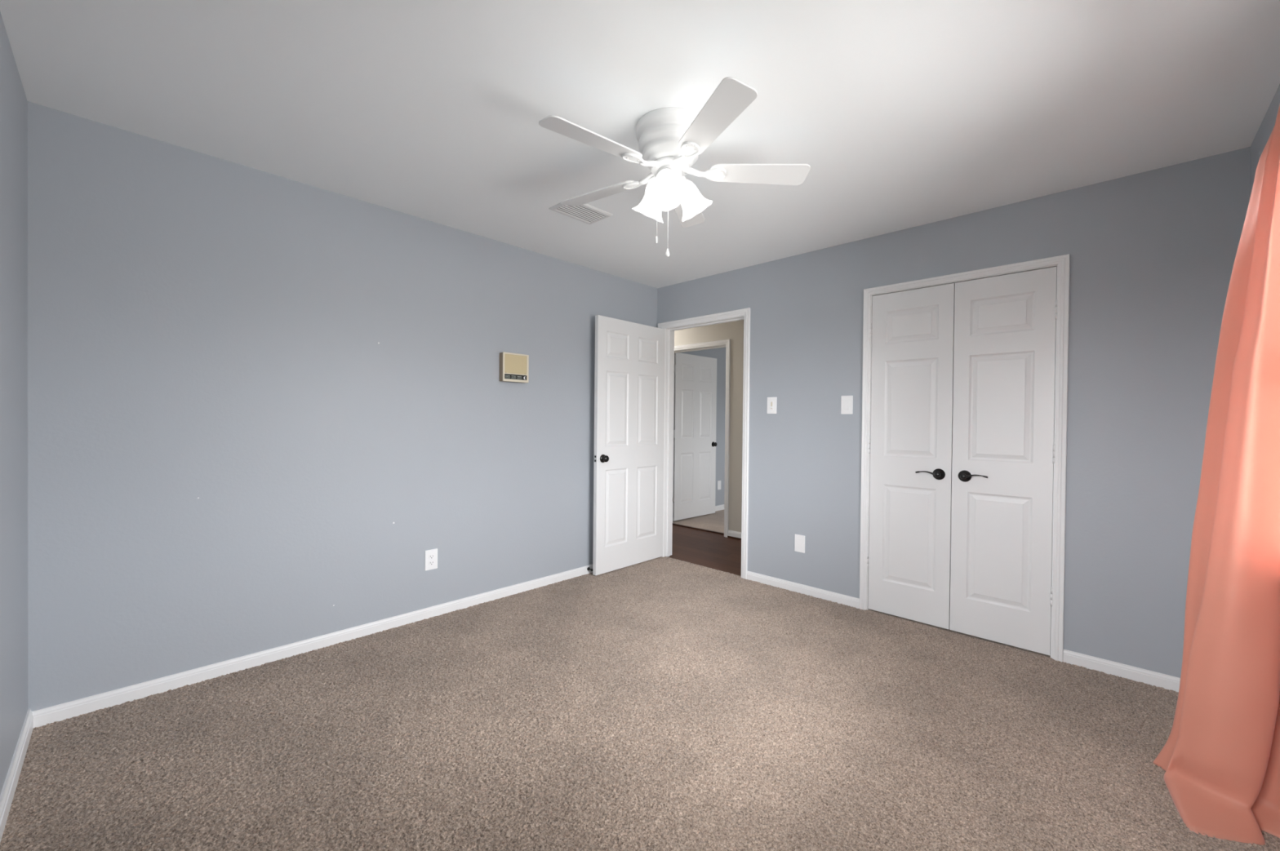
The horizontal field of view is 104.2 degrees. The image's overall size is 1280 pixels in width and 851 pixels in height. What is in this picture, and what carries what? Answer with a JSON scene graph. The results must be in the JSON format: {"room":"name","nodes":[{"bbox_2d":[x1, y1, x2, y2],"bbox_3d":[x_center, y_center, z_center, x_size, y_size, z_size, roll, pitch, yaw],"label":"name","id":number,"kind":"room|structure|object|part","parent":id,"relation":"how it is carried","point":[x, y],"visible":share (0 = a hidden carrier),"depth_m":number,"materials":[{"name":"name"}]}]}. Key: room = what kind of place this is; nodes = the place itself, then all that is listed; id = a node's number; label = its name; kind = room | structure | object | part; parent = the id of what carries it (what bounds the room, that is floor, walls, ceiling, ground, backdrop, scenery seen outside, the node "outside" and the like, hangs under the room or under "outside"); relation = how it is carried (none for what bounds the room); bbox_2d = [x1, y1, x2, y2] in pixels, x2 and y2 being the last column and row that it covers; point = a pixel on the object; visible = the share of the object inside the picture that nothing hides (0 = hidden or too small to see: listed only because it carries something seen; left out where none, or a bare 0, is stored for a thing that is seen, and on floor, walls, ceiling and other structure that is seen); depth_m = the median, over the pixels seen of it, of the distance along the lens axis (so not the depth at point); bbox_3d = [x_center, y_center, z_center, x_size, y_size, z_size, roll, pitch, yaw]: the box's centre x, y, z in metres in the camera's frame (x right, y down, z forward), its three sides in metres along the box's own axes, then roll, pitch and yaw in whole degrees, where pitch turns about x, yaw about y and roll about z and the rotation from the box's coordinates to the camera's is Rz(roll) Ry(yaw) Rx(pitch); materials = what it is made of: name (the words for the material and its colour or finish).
{"room":"empty bedroom","nodes":[
{"label":"empty bedroom","id":0,"kind":"room"},
{"bbox_2d":[0,12,27,795],"bbox_3d":[-1.208,-0.012,0.738,3.547,2.540,0.100,1,1,44],"label":"wall","id":1,"kind":"structure","parent":0,"point":[13,100],"depth_m":1.67,"materials":[{"name":"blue paint"}]},
{"bbox_2d":[0,709,33,842],"bbox_3d":[-1.144,1.172,0.754,3.447,0.082,0.014,1,1,44],"label":"baseboard","id":2,"kind":"structure","parent":1,"relation":"attached to","point":[6,796],"depth_m":1.64,"materials":[{"name":"white wood"}]},
{"bbox_2d":[27,101,657,711],"bbox_3d":[-1.151,-0.034,3.280,0.101,2.540,3.640,1,1,44],"label":"wall","id":3,"kind":"structure","parent":0,"point":[259,401],"depth_m":2.46,"materials":[{"name":"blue paint"}]},
{"bbox_2d":[31,564,592,728],"bbox_3d":[-1.123,1.156,3.252,0.012,0.070,3.640,1,1,44],"label":"baseboard","id":4,"kind":"structure","parent":3,"relation":"attached to","point":[68,710],"depth_m":2.48,"materials":[{"name":"white wood"}]},
{"bbox_2d":[424,548,437,570],"bbox_3d":[-1.289,0.829,3.077,0.008,0.124,0.078,1,1,44],"label":"wall outlet","id":5,"kind":"object","parent":3,"relation":"attached to","point":[431,556],"visible":1,"depth_m":3.07,"materials":[{"name":"white plastic"}]},
{"bbox_2d":[428,560,434,565],"bbox_3d":[-1.287,0.848,3.075,0.003,0.028,0.033,1,1,44],"label":"receptacle","id":6,"kind":"object","parent":5,"relation":"attached to","point":[430,562],"depth_m":3.07,"materials":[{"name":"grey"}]},
{"bbox_2d":[428,554,434,559],"bbox_3d":[-1.287,0.809,3.075,0.003,0.028,0.033,1,1,44],"label":"receptacle","id":7,"kind":"object","parent":5,"relation":"attached to","point":[430,556],"depth_m":3.07,"materials":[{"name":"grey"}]},
{"bbox_2d":[499,352,528,382],"bbox_3d":[-0.873,-0.399,3.454,0.052,0.197,0.202,1,1,44],"label":"intercom panel","id":8,"kind":"object","parent":3,"relation":"attached to","point":[513,367],"visible":1,"depth_m":3.43,"materials":[{"name":"beige plastic"}]},
{"bbox_2d":[504,354,526,374],"bbox_3d":[-0.859,-0.422,3.439,0.005,0.129,0.176,1,1,44],"label":"speaker grille","id":9,"kind":"object","parent":8,"relation":"attached to","point":[514,364],"depth_m":3.44,"materials":[{"name":"beige fabric"}]},
{"bbox_2d":[0,510,1279,850],"bbox_3d":[1.008,1.223,4.393,6.300,0.050,8.240,1,1,44],"label":"floor","id":10,"kind":"structure","parent":0,"point":[665,704],"depth_m":1.90,"materials":[{"name":"beige carpet"}]},
{"bbox_2d":[672,523,724,534],"bbox_3d":[0.664,1.186,5.717,0.822,0.014,0.030,1,1,44],"label":"threshold","id":11,"kind":"object","parent":10,"relation":"on","point":[674,524],"visible":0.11,"depth_m":5.71,"materials":[{"name":"brown wood"}]},
{"bbox_2d":[0,0,1279,288],"bbox_3d":[0.157,-1.280,2.030,3.687,0.100,3.855,1,1,44],"label":"ceiling","id":12,"kind":"structure","parent":0,"point":[903,114],"depth_m":1.85,"materials":[{"name":"white paint"}]},
{"bbox_2d":[548,197,613,224],"bbox_3d":[-0.341,-1.233,2.889,0.207,0.019,0.308,1,1,44],"label":"ceiling vent","id":13,"kind":"object","parent":12,"relation":"in","point":[588,214],"visible":0.75,"depth_m":2.89,"materials":[{"name":"white metal"}]},
{"bbox_2d":[538,76,810,257],"bbox_3d":[0.092,-0.966,2.063,1.106,0.530,1.101,1,1,44],"label":"ceiling fan","id":14,"kind":"object","parent":12,"relation":"hanging from","point":[670,140],"visible":1,"depth_m":1.97,"materials":[{"name":"white metal"}]},
{"bbox_3d":[-0.169,-1.054,1.838,0.410,0.031,0.122,0,1,-38],"label":"fan blade","id":15,"kind":"part","parent":14,"relation":"part of","materials":[{"name":"white wood"}]},
{"bbox_3d":[-0.182,-1.057,2.273,0.410,0.031,0.122,1,1,34],"label":"fan blade","id":16,"kind":"part","parent":14,"relation":"part of","materials":[{"name":"white wood"}]},
{"bbox_3d":[0.039,-0.945,2.151,0.147,0.160,0.140,1,1,6],"label":"lamp shade","id":17,"kind":"part","parent":14,"relation":"part of","materials":[{"name":"white glass"}]},
{"bbox_3d":[0.071,-0.899,2.088,0.002,0.215,0.002,1,1,44],"label":"pull chain","id":18,"kind":"part","parent":14,"relation":"part of","materials":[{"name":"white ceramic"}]},
{"bbox_3d":[0.099,-0.943,1.952,0.141,0.160,0.149,1,1,44],"label":"lamp shade","id":19,"kind":"part","parent":14,"relation":"part of","materials":[{"name":"white glass"}]},
{"bbox_3d":[0.103,-0.966,1.978,0.060,0.088,0.070,1,1,44],"label":"bulb","id":20,"kind":"part","parent":14,"relation":"part of","materials":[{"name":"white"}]},
{"bbox_2d":[679,176,688,185],"bbox_3d":[0.178,-1.015,2.080,0.057,0.049,0.056,1,1,44],"label":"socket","id":21,"kind":"object","parent":14,"relation":"attached to","point":[682,180],"depth_m":2.05,"materials":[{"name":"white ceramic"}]},
{"bbox_3d":[0.227,-1.055,2.420,0.122,0.031,0.410,1,1,16],"label":"fan blade","id":22,"kind":"part","parent":14,"relation":"part of","materials":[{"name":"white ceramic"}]},
{"bbox_3d":[0.235,-0.943,2.094,0.141,0.160,0.149,1,1,44],"label":"lamp shade","id":23,"kind":"part","parent":14,"relation":"part of","materials":[{"name":"white glass"}]},
{"bbox_3d":[0.249,-1.048,1.717,0.122,0.031,0.410,0,1,-20],"label":"fan blade","id":24,"kind":"part","parent":14,"relation":"part of","materials":[{"name":"white wood"}]},
{"bbox_3d":[0.493,-1.049,2.076,0.410,0.031,0.122,1,1,-2],"label":"fan blade","id":25,"kind":"part","parent":14,"relation":"part of","materials":[{"name":"white wood"}]},
{"bbox_2d":[680,347,725,506],"bbox_3d":[1.465,-0.044,7.337,0.100,2.540,3.365,1,1,44],"label":"wall","id":26,"kind":"structure","parent":0,"point":[718,353],"depth_m":6.89,"materials":[{"name":"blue paint"}]},
{"bbox_2d":[717,480,720,489],"bbox_3d":[1.098,0.827,6.896,0.007,0.124,0.078,1,1,44],"label":"wall outlet","id":27,"kind":"object","parent":26,"relation":"attached to","point":[718,482],"visible":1,"depth_m":6.89,"materials":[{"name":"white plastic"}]},
{"bbox_2d":[715,504,724,511],"bbox_3d":[1.517,1.144,7.332,0.012,0.074,3.300,1,1,44],"label":"baseboard","id":28,"kind":"structure","parent":26,"relation":"attached to","point":[718,508],"depth_m":6.89,"materials":[{"name":"white wood"}]},
{"bbox_2d":[674,320,743,532],"bbox_3d":[1.504,-0.022,4.884,6.300,2.540,0.115,1,1,44],"label":"wall","id":29,"kind":"structure","parent":0,"point":[733,331],"depth_m":5.30,"materials":[{"name":"beige paint"}]},
{"bbox_2d":[672,352,716,520],"bbox_3d":[0.703,0.136,6.318,0.149,2.047,0.846,1,1,44],"label":"door","id":30,"kind":"structure","parent":29,"relation":"in","point":[695,411],"depth_m":6.30,"materials":[{"name":"white paint"}]},
{"bbox_3d":[0.984,0.247,6.547,0.058,0.066,0.066,1,1,44],"label":"knob","id":31,"kind":"part","parent":30,"relation":"part of","materials":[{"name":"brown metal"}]},
{"bbox_2d":[672,339,730,537],"bbox_3d":[0.656,0.132,5.689,0.934,2.121,0.133,1,1,44],"label":"door frame","id":32,"kind":"structure","parent":29,"relation":"attached to","point":[726,344],"depth_m":5.34,"materials":[{"name":"white wood"}]},
{"bbox_3d":[0.665,0.160,5.698,0.822,2.065,0.033,1,1,44],"label":"stop moulding","id":33,"kind":"part","parent":32,"relation":"part of","materials":[{"name":"white wood"}]},
{"bbox_2d":[727,536,741,540],"bbox_3d":[1.464,1.199,4.831,1.452,0.018,0.016,1,1,44],"label":"trim","id":34,"kind":"structure","parent":29,"relation":"attached to","point":[731,537],"depth_m":5.27,"materials":[{"name":"brown wood"}]},
{"bbox_2d":[728,529,741,538],"bbox_3d":[1.466,1.161,4.832,1.452,0.066,0.012,1,1,44],"label":"baseboard","id":35,"kind":"structure","parent":29,"relation":"attached to","point":[731,533],"depth_m":5.27,"materials":[{"name":"white wood"}]},
{"bbox_2d":[657,146,1250,678],"bbox_3d":[1.442,-0.009,3.389,3.687,2.540,0.115,1,1,44],"label":"wall","id":36,"kind":"structure","parent":0,"point":[1153,253],"depth_m":2.52,"materials":[{"name":"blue paint"}]},
{"bbox_2d":[592,315,665,575],"bbox_3d":[-0.074,0.157,4.197,0.149,2.040,0.820,1,1,43],"label":"door","id":37,"kind":"structure","parent":36,"relation":"in","point":[629,369],"depth_m":4.14,"materials":[{"name":"white paint"}]},
{"bbox_3d":[-0.273,0.261,3.920,0.057,0.066,0.066,1,1,43],"label":"knob","id":38,"kind":"part","parent":37,"relation":"part of","materials":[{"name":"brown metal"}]},
{"bbox_2d":[657,307,750,579],"bbox_3d":[0.539,0.137,4.247,0.956,2.115,0.133,1,1,44],"label":"door frame","id":39,"kind":"structure","parent":36,"relation":"attached to","point":[744,314],"depth_m":4.31,"materials":[{"name":"white wood"}]},
{"bbox_2d":[767,397,777,413],"bbox_3d":[0.987,-0.151,3.738,0.078,0.124,0.014,1,1,44],"label":"light switch","id":40,"kind":"object","parent":36,"relation":"attached to","point":[771,402],"visible":1,"depth_m":3.73,"materials":[{"name":"white plastic"}]},
{"bbox_3d":[0.988,-0.151,3.738,0.034,0.067,0.002,1,1,44],"label":"switch frame","id":41,"kind":"part","parent":40,"relation":"part of","materials":[{"name":"white plastic"}]},
{"bbox_2d":[794,534,804,553],"bbox_3d":[1.150,0.850,3.585,0.078,0.124,0.007,1,1,44],"label":"wall plate","id":42,"kind":"object","parent":36,"relation":"attached to","point":[799,542],"visible":1,"depth_m":3.58,"materials":[{"name":"white plastic"}]},
{"bbox_2d":[746,571,859,608],"bbox_3d":[1.143,1.175,3.588,0.858,0.070,0.012,1,1,44],"label":"baseboard","id":43,"kind":"structure","parent":36,"relation":"attached to","point":[842,599],"depth_m":3.55,"materials":[{"name":"white wood"}]},
{"bbox_2d":[840,395,853,414],"bbox_3d":[1.391,-0.139,3.351,0.078,0.124,0.012,1,1,44],"label":"light switch","id":44,"kind":"object","parent":36,"relation":"attached to","point":[846,402],"visible":1,"depth_m":3.35,"materials":[{"name":"white plastic"}]},
{"bbox_2d":[866,283,955,629],"bbox_3d":[1.662,0.181,3.095,0.472,2.044,0.082,1,1,44],"label":"door","id":45,"kind":"structure","parent":36,"relation":"in","point":[912,331],"depth_m":3.08,"materials":[{"name":"white paint"}]},
{"bbox_3d":[1.719,0.286,2.994,0.115,0.025,0.017,1,1,44],"label":"lever","id":46,"kind":"part","parent":45,"relation":"part of","materials":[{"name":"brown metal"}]},
{"bbox_3d":[1.773,0.292,2.964,0.067,0.067,0.046,1,1,44],"label":"lever handle","id":47,"kind":"part","parent":45,"relation":"part of","materials":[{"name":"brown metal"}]},
{"bbox_2d":[859,253,1070,662],"bbox_3d":[1.870,0.166,2.965,1.026,2.106,0.133,1,1,44],"label":"door frame","id":48,"kind":"structure","parent":36,"relation":"attached to","point":[1062,263],"depth_m":2.60,"materials":[{"name":"white wood"}]},
{"bbox_2d":[949,266,1057,655],"bbox_3d":[2.004,0.188,2.765,0.470,2.044,0.082,1,1,44],"label":"door","id":49,"kind":"structure","parent":36,"relation":"in","point":[1003,456],"depth_m":2.76,"materials":[{"name":"white paint"}]},
{"bbox_3d":[1.868,0.293,2.872,0.067,0.067,0.046,1,1,44],"label":"lever handle","id":50,"kind":"part","parent":49,"relation":"part of","materials":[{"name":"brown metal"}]},
{"bbox_3d":[1.901,0.289,2.820,0.115,0.025,0.017,1,1,44],"label":"lever","id":51,"kind":"part","parent":49,"relation":"part of","materials":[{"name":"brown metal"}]},
{"bbox_2d":[1062,649,1180,692],"bbox_3d":[2.403,1.198,2.375,0.586,0.070,0.012,1,1,44],"label":"baseboard","id":52,"kind":"structure","parent":36,"relation":"attached to","point":[1131,673],"depth_m":2.42,"materials":[{"name":"white wood"}]},
{"bbox_2d":[1248,84,1279,200],"bbox_3d":[1.382,0.013,0.770,0.140,2.540,3.740,1,1,44],"label":"wall","id":53,"kind":"structure","parent":0,"point":[1261,138],"depth_m":1.96,"materials":[{"name":"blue paint"}]},
{"bbox_3d":[1.456,-0.963,0.950,0.029,0.016,2.020,1,1,44],"label":"curtain rod","id":54,"kind":"object","parent":53,"relation":"attached to","visible":0},
{"bbox_2d":[1152,104,1279,845],"bbox_3d":[1.880,0.144,1.599,0.295,2.168,0.534,1,1,44],"label":"curtain","id":55,"kind":"object","parent":54,"relation":"hanging from","point":[1220,757],"visible":1,"depth_m":1.53,"materials":[{"name":"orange fabric"}]}
]}

